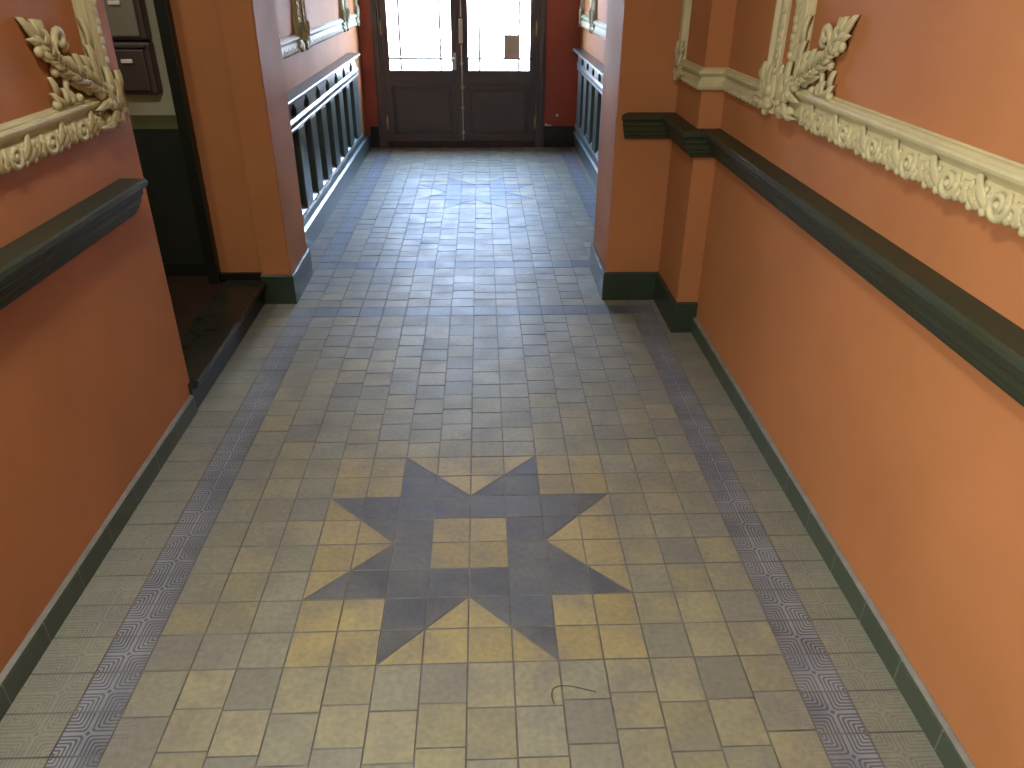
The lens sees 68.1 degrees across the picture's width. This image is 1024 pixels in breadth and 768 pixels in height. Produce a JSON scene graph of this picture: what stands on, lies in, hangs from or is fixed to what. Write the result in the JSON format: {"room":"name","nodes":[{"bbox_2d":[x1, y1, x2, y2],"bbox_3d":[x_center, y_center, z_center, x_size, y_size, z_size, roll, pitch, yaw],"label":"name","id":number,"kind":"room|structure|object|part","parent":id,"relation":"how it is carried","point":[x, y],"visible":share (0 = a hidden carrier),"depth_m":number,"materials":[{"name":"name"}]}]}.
{"room":"building entrance hallway","nodes":[
{"label":"building entrance hallway","id":0,"kind":"room"},
{"bbox_2d":[0,0,189,673],"bbox_3d":[-1.300,-0.077,0.209,0.192,3.360,4.944,-1,29,-2],"label":"wall","id":1,"kind":"structure","parent":0,"point":[93,370],"depth_m":2.17,"materials":[{"name":"orange paint"}]},
{"bbox_2d":[0,0,128,173],"bbox_3d":[-1.228,-1.054,1.293,0.055,1.512,1.917,-1,29,-2],"label":"trim","id":2,"kind":"structure","parent":1,"relation":"attached to","point":[71,119],"depth_m":2.15,"materials":[{"name":"beige paint"}]},
{"bbox_3d":[-1.245,-0.446,1.625,0.028,0.103,1.896,-1,29,-2],"label":"rail","id":3,"kind":"part","parent":2,"relation":"part of","materials":[{"name":"beige paint"}]},
{"bbox_2d":[0,178,147,309],"bbox_3d":[-1.161,0.520,0.443,0.086,0.122,4.770,-1,29,-2],"label":"rail","id":4,"kind":"object","parent":1,"relation":"attached to","point":[29,259],"visible":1,"depth_m":2.06,"materials":[{"name":"wood"}]},
{"bbox_2d":[0,395,197,721],"bbox_3d":[-1.204,1.260,0.932,0.016,0.080,4.920,-1,29,-2],"label":"baseboard","id":5,"kind":"structure","parent":1,"relation":"attached to","point":[34,645],"depth_m":2.23,"materials":[{"name":"green tile"}]},
{"bbox_2d":[153,0,221,282],"bbox_3d":[-1.555,-1.259,3.050,0.084,2.220,1.310,-1,29,-2],"label":"door frame","id":6,"kind":"structure","parent":1,"relation":"in","point":[163,10],"depth_m":3.67,"materials":[{"name":"black wood"}]},
{"bbox_2d":[112,0,204,262],"bbox_3d":[-2.472,-1.905,3.532,1.710,3.360,0.228,-1,29,-2],"label":"wall","id":7,"kind":"structure","parent":0,"point":[153,119],"depth_m":3.87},
{"bbox_2d":[103,0,151,40],"bbox_3d":[-1.800,-1.715,3.480,0.214,0.247,0.096,-1,29,-2],"label":"mailbox","id":8,"kind":"object","parent":7,"relation":"attached to","point":[128,20],"visible":0.73,"depth_m":3.47,"materials":[{"name":"brown wood"}]},
{"bbox_3d":[-1.800,-1.725,3.425,0.053,0.017,0.010,-1,29,-2],"label":"name plate","id":9,"kind":"part","parent":8,"relation":"part of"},
{"bbox_3d":[-1.810,-1.692,3.454,0.184,0.199,0.014,-1,29,-2],"label":"door","id":10,"kind":"part","parent":8,"relation":"part of","materials":[{"name":"grey metal"}]},
{"bbox_2d":[113,41,162,94],"bbox_3d":[-1.801,-1.500,3.598,0.214,0.233,0.096,-1,29,-2],"label":"mailbox","id":11,"kind":"object","parent":7,"relation":"attached to","point":[136,60],"visible":0.66,"depth_m":3.57,"materials":[{"name":"brown wood"}]},
{"bbox_3d":[-1.802,-1.510,3.543,0.053,0.017,0.010,-1,29,-2],"label":"name plate","id":12,"kind":"part","parent":11,"relation":"part of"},
{"bbox_3d":[-1.811,-1.478,3.571,0.184,0.185,0.014,-1,29,-2],"label":"door","id":13,"kind":"part","parent":11,"relation":"part of","materials":[{"name":"brown metal"}]},
{"bbox_2d":[163,262,207,275],"bbox_3d":[-2.476,-0.615,4.100,1.710,0.072,0.020,-1,29,-2],"label":"baseboard","id":14,"kind":"structure","parent":7,"relation":"attached to","point":[193,268],"depth_m":4.11,"materials":[{"name":"wood"}]},
{"bbox_2d":[220,272,260,279],"bbox_3d":[-1.449,-0.578,4.064,0.220,0.038,0.020,-1,29,-2],"label":"baseboard","id":15,"kind":"structure","parent":7,"relation":"attached to","point":[224,275],"depth_m":4.06,"materials":[{"name":"wood"}]},
{"bbox_2d":[166,276,226,337],"bbox_3d":[-2.383,0.111,3.038,1.800,0.180,2.604,-1,29,-2],"label":"floor","id":16,"kind":"structure","parent":0,"point":[189,295],"depth_m":3.89,"materials":[{"name":"brown wood"}]},
{"bbox_2d":[275,0,366,136],"bbox_3d":[-1.576,-2.984,5.512,0.360,3.360,4.044,-1,29,-2],"label":"wall","id":17,"kind":"structure","parent":0,"point":[301,66],"depth_m":5.42,"materials":[{"name":"orange paint"}]},
{"bbox_2d":[279,0,305,58],"bbox_3d":[-1.322,-2.622,4.174,0.042,1.526,0.800,-1,29,-2],"label":"trim","id":18,"kind":"structure","parent":17,"relation":"attached to","point":[290,45],"depth_m":4.68,"materials":[{"name":"beige paint"}]},
{"bbox_3d":[-1.333,-2.006,4.511,0.028,0.102,0.780,-1,29,-2],"label":"rail","id":19,"kind":"part","parent":18,"relation":"part of","materials":[{"name":"beige paint"}]},
{"bbox_2d":[299,0,346,49],"bbox_3d":[-1.371,-3.251,5.320,0.042,1.526,1.688,-1,29,-2],"label":"trim","id":20,"kind":"structure","parent":17,"relation":"attached to","point":[313,36],"depth_m":5.42,"materials":[{"name":"beige paint"}]},
{"bbox_3d":[-1.382,-2.635,5.657,0.028,0.102,1.668,-1,29,-2],"label":"rail","id":21,"kind":"part","parent":20,"relation":"part of","materials":[{"name":"beige paint"}]},
{"bbox_2d":[287,53,364,235],"bbox_3d":[-1.340,-1.842,5.549,0.120,0.811,2.958,-1,29,-2],"label":"railing","id":22,"kind":"object","parent":17,"relation":"attached to","point":[324,109],"visible":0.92,"depth_m":5.33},
{"bbox_3d":[-1.319,-1.087,4.681,0.080,0.066,0.180,-1,29,-2],"label":"splayed sill","id":23,"kind":"part","parent":22,"relation":"part of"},
{"bbox_3d":[-1.333,-1.265,5.005,0.080,0.066,0.180,-1,29,-2],"label":"splayed sill","id":24,"kind":"part","parent":22,"relation":"part of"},
{"bbox_2d":[287,53,359,105],"bbox_3d":[-1.329,-2.183,5.363,0.102,0.036,2.958,-1,29,-2],"label":"shelf","id":25,"kind":"object","parent":22,"relation":"attached to","point":[296,95],"depth_m":5.13,"materials":[{"name":"wood"}]},
{"bbox_3d":[-1.345,-1.544,5.712,0.079,0.132,2.958,-1,29,-2],"label":"plinth moulding","id":26,"kind":"part","parent":22,"relation":"part of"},
{"bbox_2d":[305,133,371,248],"bbox_3d":[-1.378,-1.595,6.083,0.041,0.138,3.672,-1,29,-2],"label":"baseboard","id":27,"kind":"structure","parent":17,"relation":"attached to","point":[318,225],"depth_m":5.81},
{"bbox_2d":[344,0,359,30],"bbox_3d":[-1.419,-3.861,6.435,0.042,1.526,0.728,-1,29,-2],"label":"trim","id":28,"kind":"structure","parent":17,"relation":"attached to","point":[352,20],"depth_m":6.78,"materials":[{"name":"beige paint"}]},
{"bbox_3d":[-1.430,-3.246,6.772,0.028,0.102,0.708,-1,29,-2],"label":"rail","id":29,"kind":"part","parent":28,"relation":"part of","materials":[{"name":"beige paint"}]},
{"bbox_2d":[357,0,580,146],"bbox_3d":[-0.392,-3.885,7.171,2.820,3.360,0.360,-1,29,-2],"label":"wall","id":30,"kind":"structure","parent":0,"point":[563,31],"depth_m":7.39,"materials":[{"name":"red paint"}]},
{"bbox_2d":[370,126,379,146],"bbox_3d":[-1.385,-2.501,7.668,0.083,0.204,0.024,-1,29,-2],"label":"baseboard","id":31,"kind":"structure","parent":30,"relation":"attached to","point":[375,139],"depth_m":7.66,"materials":[{"name":"wood"}]},
{"bbox_2d":[369,0,546,146],"bbox_3d":[-0.504,-3.498,7.212,1.664,2.400,0.125,-1,29,-2],"label":"door frame","id":32,"kind":"structure","parent":30,"relation":"in","point":[374,4],"depth_m":7.40,"materials":[{"name":"brown paint"}]},
{"bbox_2d":[379,0,460,140],"bbox_3d":[-0.886,-3.462,7.174,0.750,2.257,0.113,-1,29,-2],"label":"door","id":33,"kind":"structure","parent":32,"relation":"attached to","point":[421,105],"depth_m":7.52,"materials":[{"name":"brown paint"}]},
{"bbox_3d":[-0.891,-2.748,7.594,0.612,0.486,0.049,-1,29,-2],"label":"panel","id":34,"kind":"part","parent":33,"relation":"part of","materials":[{"name":"brown paint"}]},
{"bbox_3d":[-0.585,-3.126,7.344,0.088,0.156,0.067,-1,29,-2],"label":"lever handle","id":35,"kind":"part","parent":33,"relation":"part of","materials":[{"name":"metal"}]},
{"bbox_2d":[454,0,537,140],"bbox_3d":[-0.148,-3.474,7.205,0.799,2.257,0.103,-1,29,-2],"label":"door","id":36,"kind":"structure","parent":32,"relation":"attached to","point":[492,105],"depth_m":7.53,"materials":[{"name":"brown paint"}]},
{"bbox_3d":[-0.490,-3.365,7.220,0.041,0.216,0.034,-1,29,-2],"label":"lock plate","id":37,"kind":"part","parent":36,"relation":"part of","materials":[{"name":"metal"}]},
{"bbox_3d":[-0.487,-3.431,7.190,0.029,2.160,0.017,-1,29,-2],"label":"bolt rod","id":38,"kind":"part","parent":36,"relation":"part of","materials":[{"name":"metal"}]},
{"bbox_3d":[-0.129,-2.758,7.622,0.607,0.486,0.049,-1,29,-2],"label":"panel","id":39,"kind":"part","parent":36,"relation":"part of","materials":[{"name":"brown paint"}]},
{"bbox_2d":[504,35,517,57],"bbox_3d":[-0.010,-3.272,7.347,0.137,0.212,0.003,-1,29,-2],"label":"paper notice","id":40,"kind":"object","parent":36,"relation":"attached to","point":[510,41],"visible":1,"depth_m":7.35,"materials":[{"name":"brown paper"}]},
{"bbox_2d":[388,140,534,146],"bbox_3d":[-0.517,-2.535,7.889,1.494,0.060,0.390,-1,29,-2],"label":"threshold","id":41,"kind":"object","parent":30,"relation":"attached to","point":[461,143],"depth_m":7.72,"materials":[{"name":"red wood"}]},
{"bbox_2d":[544,126,574,146],"bbox_3d":[0.482,-2.526,7.735,0.314,0.204,0.024,-1,29,-2],"label":"baseboard","id":42,"kind":"structure","parent":30,"relation":"attached to","point":[554,136],"depth_m":7.72,"materials":[{"name":"wood"}]},
{"bbox_2d":[0,147,943,767],"bbox_3d":[-0.186,0.072,3.345,2.282,0.146,10.212,-1,29,-2],"label":"floor","id":43,"kind":"structure","parent":0,"point":[441,488],"depth_m":2.35,"materials":[{"name":"tile"}]},
{"bbox_2d":[180,280,266,409],"bbox_3d":[-1.402,-0.225,3.593,0.222,0.127,1.186,-1,29,-2],"label":"step","id":44,"kind":"structure","parent":43,"relation":"on","point":[208,344],"depth_m":3.54,"materials":[{"name":"wood"}]},
{"bbox_2d":[170,0,306,274],"bbox_3d":[-1.403,-1.913,3.560,0.442,3.360,0.444,-1,29,-2],"label":"wall pier","id":45,"kind":"object","parent":43,"relation":"on","point":[230,51],"depth_m":3.74,"materials":[{"name":"orange paint"}]},
{"bbox_2d":[261,248,312,303],"bbox_3d":[-1.261,-0.615,4.268,0.172,0.163,0.460,-1,29,-2],"label":"baseboard","id":46,"kind":"object","parent":45,"relation":"attached to","point":[280,289],"visible":0.96,"depth_m":4.09,"materials":[{"name":"wood"}]},
{"bbox_2d":[551,685,595,702],"bbox_3d":[0.150,0.774,1.915,0.115,0.002,0.049,-9,30,-17],"label":"strand","id":47,"kind":"object","parent":43,"relation":"on","point":[560,685],"visible":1,"depth_m":1.92,"materials":[{"name":"grey"}]},
{"bbox_2d":[594,0,682,271],"bbox_3d":[0.821,-1.965,3.682,0.624,3.360,0.516,-1,29,-2],"label":"wall pier","id":48,"kind":"object","parent":43,"relation":"on","point":[642,36],"depth_m":3.84,"materials":[{"name":"orange paint"}]},
{"bbox_2d":[589,242,697,332],"bbox_3d":[0.641,-0.542,4.162,0.273,0.160,1.040,-16,33,-27],"label":"baseboard","id":49,"kind":"object","parent":48,"relation":"attached to","point":[678,317],"visible":0.96,"depth_m":4.12,"materials":[{"name":"wood"}]},
{"bbox_2d":[580,0,1023,767],"bbox_3d":[1.023,-1.454,2.751,0.372,3.360,10.548,-1,29,-2],"label":"wall","id":50,"kind":"structure","parent":0,"point":[910,457],"depth_m":1.97,"materials":[{"name":"orange paint"}]},
{"bbox_2d":[574,137,596,188],"bbox_3d":[0.714,-1.643,6.195,0.017,0.138,3.588,-1,29,-2],"label":"baseboard","id":51,"kind":"structure","parent":50,"relation":"attached to","point":[585,161],"depth_m":6.88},
{"bbox_2d":[578,0,592,32],"bbox_3d":[0.663,-3.868,6.473,0.042,1.526,0.812,-1,29,-2],"label":"trim","id":52,"kind":"structure","parent":50,"relation":"attached to","point":[584,20],"depth_m":6.85,"materials":[{"name":"beige paint"}]},
{"bbox_3d":[0.666,-3.253,6.810,0.028,0.102,0.792,-1,29,-2],"label":"rail","id":53,"kind":"part","parent":52,"relation":"part of","materials":[{"name":"beige paint"}]},
{"bbox_2d":[573,48,603,174],"bbox_3d":[0.691,-2.004,5.870,0.114,0.811,3.354,-1,29,-2],"label":"radiator cover","id":54,"kind":"object","parent":50,"relation":"attached to","point":[590,69],"visible":0.41,"depth_m":6.51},
{"bbox_3d":[0.700,-1.707,6.033,0.055,0.132,3.354,-1,29,-2],"label":"plinth moulding","id":55,"kind":"part","parent":54,"relation":"part of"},
{"bbox_2d":[573,48,603,75],"bbox_3d":[0.684,-2.344,5.683,0.096,0.036,3.354,-1,29,-2],"label":"shelf","id":56,"kind":"object","parent":54,"relation":"attached to","point":[595,64],"depth_m":6.27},
{"bbox_2d":[590,0,605,39],"bbox_3d":[0.711,-3.257,5.358,0.042,1.526,1.604,-1,29,-2],"label":"trim","id":57,"kind":"structure","parent":50,"relation":"attached to","point":[598,28],"depth_m":6.21,"materials":[{"name":"beige paint"}]},
{"bbox_3d":[0.714,-2.642,5.696,0.028,0.102,1.584,-1,29,-2],"label":"rail","id":58,"kind":"part","parent":57,"relation":"part of","materials":[{"name":"beige paint"}]},
{"bbox_2d":[672,0,791,114],"bbox_3d":[0.859,-1.880,2.833,0.145,1.514,1.056,-1,29,-2],"label":"trim","id":59,"kind":"structure","parent":50,"relation":"attached to","point":[760,93],"depth_m":2.99,"materials":[{"name":"beige paint"}]},
{"bbox_3d":[0.862,-1.265,3.170,0.132,0.091,1.037,-1,29,-2],"label":"rail","id":60,"kind":"part","parent":59,"relation":"part of","materials":[{"name":"beige paint"}]},
{"bbox_2d":[622,112,1023,406],"bbox_3d":[0.831,0.178,1.091,0.380,0.122,6.084,-1,29,-2],"label":"rail","id":61,"kind":"object","parent":50,"relation":"attached to","point":[983,337],"visible":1,"depth_m":1.94,"materials":[{"name":"wood"}]},
{"bbox_2d":[691,317,975,767],"bbox_3d":[1.016,1.054,1.333,0.016,0.083,5.652,-1,29,-2],"label":"baseboard","id":62,"kind":"structure","parent":50,"relation":"attached to","point":[948,748],"depth_m":2.17,"materials":[{"name":"green tile"}]},
{"bbox_2d":[773,0,1023,237],"bbox_3d":[0.989,-0.807,0.859,0.055,1.503,3.273,-1,29,-2],"label":"trim","id":63,"kind":"structure","parent":50,"relation":"attached to","point":[990,184],"depth_m":1.95,"materials":[{"name":"beige paint"}]},
{"bbox_3d":[0.998,-0.207,1.188,0.028,0.110,3.252,-1,29,-2],"label":"rail","id":64,"kind":"part","parent":63,"relation":"part of","materials":[{"name":"beige paint"}]},
{"label":"outside","id":65,"kind":"structure","parent":0,"visible":0},
{"bbox_2d":[388,30,529,69],"bbox_3d":[-0.716,-8.335,18.762,39.600,0.120,24.252,-1,29,-2],"label":"street","id":66,"kind":"structure","parent":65,"point":[414,43],"depth_m":17.64,"materials":[{"name":"white"}]},
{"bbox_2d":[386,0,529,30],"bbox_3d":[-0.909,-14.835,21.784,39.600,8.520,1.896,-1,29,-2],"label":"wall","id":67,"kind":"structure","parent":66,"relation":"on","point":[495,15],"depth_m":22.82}
]}

